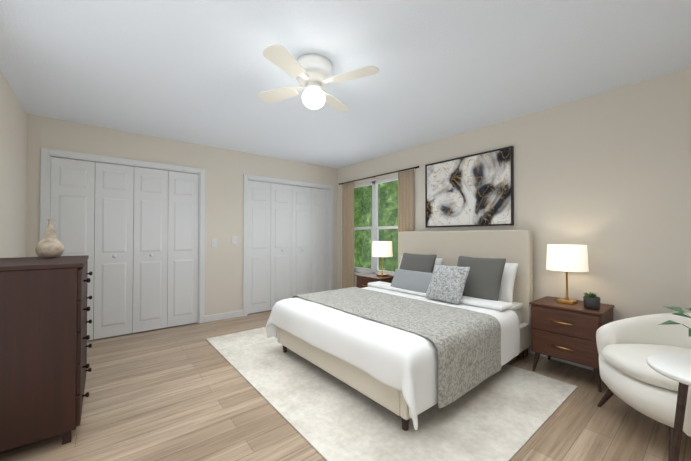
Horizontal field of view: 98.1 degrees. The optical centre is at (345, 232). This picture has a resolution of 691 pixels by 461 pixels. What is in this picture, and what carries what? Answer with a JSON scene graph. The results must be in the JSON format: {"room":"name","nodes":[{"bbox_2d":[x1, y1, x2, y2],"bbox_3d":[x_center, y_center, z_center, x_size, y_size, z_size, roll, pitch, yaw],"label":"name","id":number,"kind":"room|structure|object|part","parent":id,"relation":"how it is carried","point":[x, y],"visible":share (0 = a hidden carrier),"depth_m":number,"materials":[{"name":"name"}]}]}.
{"room":"bedroom","nodes":[
{"label":"bedroom","id":0,"kind":"room"},
{"bbox_2d":[0,70,27,257],"bbox_3d":[-1.625,-0.020,0.939,0.120,2.440,5.366,1,-1,-39],"label":"wall","id":1,"kind":"structure","parent":0,"point":[13,151],"depth_m":2.59,"materials":[{"name":"beige paint"}]},
{"bbox_2d":[26,114,336,315],"bbox_3d":[-1.728,0.022,4.344,3.999,2.440,0.065,1,-1,-39],"label":"wall","id":2,"kind":"structure","parent":0,"point":[225,170],"depth_m":4.18,"materials":[{"name":"beige paint"}]},
{"bbox_2d":[50,157,94,340],"bbox_3d":[-3.010,0.207,3.310,0.360,2.020,0.041,1,-1,-39],"label":"closet leaf","id":3,"kind":"object","parent":2,"relation":"attached to","point":[72,204],"visible":0.58,"depth_m":3.32,"materials":[{"name":"white wood"}]},
{"bbox_2d":[94,162,133,338],"bbox_3d":[-2.727,0.210,3.539,0.360,2.020,0.041,1,-1,-39],"label":"closet leaf","id":4,"kind":"object","parent":2,"relation":"attached to","point":[113,277],"visible":0.88,"depth_m":3.52,"materials":[{"name":"white wood"}]},
{"bbox_2d":[40,148,204,322],"bbox_3d":[-2.578,0.178,3.645,1.600,2.110,0.081,1,-1,-39],"label":"door frame","id":5,"kind":"structure","parent":2,"relation":"attached to","point":[110,159],"depth_m":3.61,"materials":[{"name":"white wood"}]},
{"bbox_2d":[133,167,167,332],"bbox_3d":[-2.444,0.213,3.768,0.360,2.020,0.041,1,-1,-39],"label":"closet leaf","id":6,"kind":"object","parent":2,"relation":"attached to","point":[150,233],"visible":0.98,"depth_m":3.75,"materials":[{"name":"white wood"}]},
{"bbox_2d":[167,171,198,326],"bbox_3d":[-2.160,0.216,3.996,0.360,2.020,0.041,1,-1,-39],"label":"closet leaf","id":7,"kind":"object","parent":2,"relation":"attached to","point":[182,268],"visible":0.94,"depth_m":3.98,"materials":[{"name":"white wood"}]},
{"bbox_2d":[211,239,216,246],"bbox_3d":[-1.838,0.150,4.202,0.070,0.114,0.016,1,-1,-39],"label":"switch plate","id":8,"kind":"object","parent":2,"relation":"attached to","point":[214,242],"visible":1,"depth_m":4.21,"materials":[{"name":"white plastic"}]},
{"bbox_2d":[204,310,242,322],"bbox_3d":[-1.728,1.196,4.279,0.535,0.090,0.013,1,-1,-39],"label":"baseboard","id":9,"kind":"structure","parent":2,"relation":"attached to","point":[220,316],"depth_m":4.26,"materials":[{"name":"white wood"}]},
{"bbox_2d":[232,236,236,243],"bbox_3d":[-1.621,0.117,4.378,0.070,0.114,0.016,1,-1,-39],"label":"switch plate","id":10,"kind":"object","parent":2,"relation":"attached to","point":[234,239],"visible":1,"depth_m":4.38,"materials":[{"name":"white plastic"}]},
{"bbox_2d":[248,180,270,313],"bbox_3d":[-1.343,0.224,4.656,0.375,2.020,0.041,1,-1,-39],"label":"closet leaf","id":11,"kind":"object","parent":2,"relation":"attached to","point":[259,240],"visible":0.92,"depth_m":4.64,"materials":[{"name":"white wood"}]},
{"bbox_2d":[270,183,291,309],"bbox_3d":[-1.049,0.227,4.894,0.375,2.020,0.041,1,-1,-39],"label":"closet leaf","id":12,"kind":"object","parent":2,"relation":"attached to","point":[281,239],"visible":0.81,"depth_m":4.87,"materials":[{"name":"white wood"}]},
{"bbox_2d":[243,174,332,315],"bbox_3d":[-0.894,0.195,5.005,1.659,2.110,0.081,1,-1,-39],"label":"door frame","id":13,"kind":"structure","parent":2,"relation":"attached to","point":[245,194],"depth_m":4.62,"materials":[{"name":"white wood"}]},
{"bbox_2d":[292,186,310,296],"bbox_3d":[-0.754,0.230,5.132,0.375,2.020,0.041,1,-1,-39],"label":"closet leaf","id":14,"kind":"object","parent":2,"relation":"attached to","point":[301,238],"visible":0.81,"depth_m":5.11,"materials":[{"name":"white wood"}]},
{"bbox_2d":[311,188,328,292],"bbox_3d":[-0.459,0.233,5.370,0.375,2.020,0.041,1,-1,-39],"label":"closet leaf","id":15,"kind":"object","parent":2,"relation":"attached to","point":[319,240],"visible":0.83,"depth_m":5.35,"materials":[{"name":"white wood"}]},
{"bbox_2d":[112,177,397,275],"bbox_3d":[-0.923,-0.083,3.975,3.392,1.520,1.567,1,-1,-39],"label":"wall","id":16,"kind":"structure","parent":0,"point":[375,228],"depth_m":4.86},
{"bbox_2d":[0,310,690,460],"bbox_3d":[-0.091,1.267,2.302,4.239,0.100,5.585,1,-1,-39],"label":"floor","id":17,"kind":"structure","parent":0,"point":[187,392],"depth_m":1.96,"materials":[{"name":"brown wood"}]},
{"bbox_2d":[0,255,92,451],"bbox_3d":[-2.001,0.697,1.947,0.533,1.030,0.900,1,-1,-39],"label":"dresser","id":18,"kind":"object","parent":17,"relation":"on","point":[44,338],"visible":1,"depth_m":1.65,"materials":[{"name":"brown wood"}]},
{"bbox_2d":[35,219,63,257],"bbox_3d":[-2.106,0.047,2.139,0.148,0.274,0.148,1,-1,-39],"label":"vase","id":19,"kind":"object","parent":18,"relation":"on","point":[50,245],"visible":1,"depth_m":2.11,"materials":[{"name":"ceramic"}]},
{"bbox_3d":[-1.827,0.678,2.087,0.018,0.907,0.870,1,-1,-39],"label":"drawer","id":20,"kind":"part","parent":18,"relation":"part of","materials":[{"name":"brown wood"}]},
{"bbox_3d":[-1.807,0.679,2.103,0.035,0.764,0.491,1,-1,-39],"label":"knob","id":21,"kind":"part","parent":18,"relation":"part of","materials":[{"name":"brown metal"}]},
{"bbox_2d":[355,273,393,287],"bbox_3d":[0.444,0.937,4.394,0.412,0.598,0.500,1,-1,-39],"label":"nightstand","id":22,"kind":"object","parent":17,"relation":"on","point":[363,280],"visible":0.38,"depth_m":4.31,"materials":[{"name":"brown wood"}]},
{"bbox_3d":[0.311,0.863,4.287,0.014,0.393,0.460,1,-1,-39],"label":"drawer","id":23,"kind":"part","parent":22,"relation":"part of","materials":[{"name":"brown wood"}]},
{"bbox_2d":[372,241,392,276],"bbox_3d":[0.533,0.384,4.356,0.300,0.504,0.300,1,-1,-39],"label":"lamp","id":24,"kind":"object","parent":22,"relation":"on","point":[382,249],"visible":1,"depth_m":4.24,"materials":[{"name":"white fabric"}]},
{"bbox_3d":[0.533,0.242,4.358,0.300,0.220,0.300,1,-1,-39],"label":"lamp shade","id":25,"kind":"part","parent":24,"relation":"part of","materials":[{"name":"white fabric"}]},
{"bbox_2d":[206,327,576,460],"bbox_3d":[0.109,1.219,2.898,1.980,0.008,3.000,1,-1,-39],"label":"rug","id":26,"kind":"object","parent":17,"relation":"on","point":[505,412],"visible":0.65,"depth_m":2.01,"materials":[{"name":"fabric"}]},
{"bbox_2d":[266,230,532,430],"bbox_3d":[0.551,0.600,2.993,2.024,1.250,1.910,1,-1,-39],"label":"bed","id":27,"kind":"object","parent":17,"relation":"on","point":[443,319],"visible":1,"depth_m":2.51,"materials":[{"name":"beige fabric"}]},
{"bbox_2d":[266,286,519,429],"bbox_3d":[0.365,0.891,2.839,1.565,0.434,1.927,1,-1,-39],"label":"duvet","id":28,"kind":"object","parent":27,"relation":"on","point":[409,352],"depth_m":2.18,"materials":[{"name":"white fabric"}]},
{"bbox_2d":[292,287,500,407],"bbox_3d":[0.315,0.877,2.799,0.851,0.433,1.861,1,-1,-39],"label":"throw","id":29,"kind":"object","parent":27,"relation":"on","point":[464,345],"depth_m":2.20,"materials":[{"name":"grey fabric"}]},
{"bbox_2d":[399,253,436,272],"bbox_3d":[0.835,0.471,3.609,0.243,0.457,0.540,1,-1,-39],"label":"pillow","id":30,"kind":"object","parent":27,"relation":"on","point":[412,262],"depth_m":3.55,"materials":[{"name":"grey fabric"}]},
{"bbox_2d":[398,256,442,272],"bbox_3d":[0.912,0.503,3.800,0.220,0.408,0.700,1,-1,-39],"label":"pillow","id":31,"kind":"object","parent":27,"relation":"on","point":[437,259],"depth_m":3.60,"materials":[{"name":"white fabric"}]},
{"bbox_3d":[1.300,0.555,3.599,0.100,1.145,1.680,1,-1,-39],"label":"headboard","id":32,"kind":"part","parent":27,"relation":"part of","materials":[{"name":"beige fabric"}]},
{"bbox_2d":[457,256,505,300],"bbox_3d":[1.319,0.464,3.010,0.243,0.457,0.540,1,-1,-39],"label":"pillow","id":33,"kind":"object","parent":27,"relation":"on","point":[486,280],"depth_m":2.91,"materials":[{"name":"grey fabric"}]},
{"bbox_2d":[499,263,517,302],"bbox_3d":[1.440,0.495,3.147,0.220,0.408,0.700,1,-1,-39],"label":"pillow","id":34,"kind":"object","parent":27,"relation":"on","point":[509,283],"depth_m":2.92,"materials":[{"name":"white fabric"}]},
{"bbox_3d":[0.567,0.838,3.003,1.778,0.235,1.560,1,-1,-39],"label":"mattress","id":35,"kind":"part","parent":27,"relation":"part of","materials":[{"name":"white fabric"}]},
{"bbox_2d":[529,296,614,391],"bbox_3d":[1.938,0.919,2.580,0.458,0.607,0.500,1,-1,-39],"label":"nightstand","id":36,"kind":"object","parent":17,"relation":"on","point":[564,331],"visible":0.79,"depth_m":2.44,"materials":[{"name":"brown wood"}]},
{"bbox_3d":[1.771,0.841,2.446,0.028,0.211,0.150,1,-1,-39],"label":"handle","id":37,"kind":"part","parent":36,"relation":"part of","materials":[{"name":"gold metal"}]},
{"bbox_3d":[1.787,0.840,2.458,0.014,0.393,0.460,1,-1,-39],"label":"drawer","id":38,"kind":"part","parent":36,"relation":"part of","materials":[{"name":"brown wood"}]},
{"bbox_2d":[546,244,588,304],"bbox_3d":[1.934,0.363,2.622,0.300,0.504,0.300,1,-1,-39],"label":"lamp","id":39,"kind":"object","parent":36,"relation":"on","point":[566,258],"visible":1,"depth_m":2.52,"materials":[{"name":"white fabric"}]},
{"bbox_3d":[1.934,0.436,2.621,0.032,0.304,0.032,1,-1,-39],"label":"stem","id":40,"kind":"part","parent":39,"relation":"part of","materials":[{"name":"gold metal"}]},
{"bbox_3d":[1.934,0.221,2.623,0.300,0.220,0.300,1,-1,-39],"label":"lamp shade","id":41,"kind":"part","parent":39,"relation":"part of","materials":[{"name":"white fabric"}]},
{"bbox_2d":[583,292,599,309],"bbox_3d":[1.983,0.546,2.415,0.108,0.130,0.108,1,-1,-39],"label":"succulent plant","id":42,"kind":"object","parent":36,"relation":"on","point":[591,301],"visible":1,"depth_m":2.38,"materials":[{"name":"green plant"}]},
{"bbox_2d":[596,313,690,460],"bbox_3d":[2.020,0.859,1.752,0.914,0.712,0.904,1,-1,-39],"label":"armchair","id":43,"kind":"object","parent":17,"relation":"on","point":[627,348],"visible":0.71,"depth_m":1.85,"materials":[{"name":"white fabric"}]},
{"bbox_2d":[602,344,690,391],"bbox_3d":[1.965,0.791,1.767,0.679,0.117,0.689,1,-1,-39],"label":"cushion","id":44,"kind":"object","parent":43,"relation":"on","point":[628,362],"depth_m":1.79,"materials":[{"name":"white fabric"}]},
{"bbox_2d":[647,354,690,460],"bbox_3d":[1.406,0.865,1.123,0.377,0.676,0.385,1,-1,-39],"label":"side table","id":45,"kind":"object","parent":17,"relation":"on","point":[676,367],"visible":1,"depth_m":1.13,"materials":[{"name":"white"}]},
{"bbox_2d":[658,306,690,337],"bbox_3d":[1.417,0.401,1.125,0.256,0.248,0.338,1,-1,-39],"label":"leafy plant","id":46,"kind":"object","parent":45,"relation":"on","point":[681,312],"visible":1,"depth_m":1.22,"materials":[{"name":"green plant"}]},
{"bbox_2d":[0,0,690,168],"bbox_3d":[-0.091,-1.273,2.334,4.239,0.100,5.585,1,-1,-39],"label":"ceiling","id":47,"kind":"structure","parent":0,"point":[204,72],"depth_m":2.17,"materials":[{"name":"white paint"}]},
{"bbox_2d":[258,44,378,110],"bbox_3d":[-0.230,-1.061,2.177,0.749,0.326,0.749,0,-1,-19],"label":"fan","id":48,"kind":"object","parent":47,"relation":"hanging from","point":[311,73],"visible":1,"depth_m":2.09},
{"bbox_3d":[-0.230,-0.966,2.176,0.168,0.135,0.168,1,-1,-39],"label":"globe","id":49,"kind":"part","parent":48,"relation":"part of"},
{"bbox_3d":[-0.230,-1.129,2.178,0.266,0.189,0.266,1,-1,-39],"label":"motor","id":50,"kind":"part","parent":48,"relation":"part of","materials":[{"name":"white metal"}]},
{"bbox_2d":[337,67,690,321],"bbox_3d":[1.542,0.013,3.573,0.120,2.440,5.246,1,-1,-39],"label":"wall","id":51,"kind":"structure","parent":0,"point":[605,177],"depth_m":2.61,"materials":[{"name":"beige paint"}]},
{"bbox_2d":[339,166,418,288],"bbox_3d":[0.450,0.162,4.787,0.049,2.131,1.790,1,-1,-39],"label":"curtains","id":52,"kind":"object","parent":51,"relation":"hanging from","point":[405,200],"visible":0.65,"depth_m":5.17,"materials":[{"name":"beige fabric"}]},
{"bbox_3d":[0.451,-0.887,4.801,0.048,0.032,1.790,1,-1,-39],"label":"rod","id":53,"kind":"part","parent":52,"relation":"part of","materials":[{"name":"brown metal"}]},
{"bbox_2d":[425,146,513,227],"bbox_3d":[1.426,-0.487,3.598,0.031,0.840,1.100,1,-1,-39],"label":"picture","id":54,"kind":"object","parent":51,"relation":"attached to","point":[477,189],"visible":1,"depth_m":3.52,"materials":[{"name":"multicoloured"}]},
{"bbox_2d":[528,346,593,370],"bbox_3d":[1.495,1.187,3.511,0.013,0.090,5.232,1,-1,-39],"label":"baseboard","id":55,"kind":"structure","parent":51,"relation":"attached to","point":[562,360],"depth_m":2.82,"materials":[{"name":"white wood"}]},
{"label":"outside","id":56,"kind":"structure","parent":0,"visible":0},
{"bbox_2d":[354,180,397,271],"bbox_3d":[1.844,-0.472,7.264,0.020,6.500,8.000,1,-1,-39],"label":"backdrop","id":57,"kind":"structure","parent":56,"point":[391,191],"depth_m":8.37,"materials":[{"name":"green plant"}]}
]}

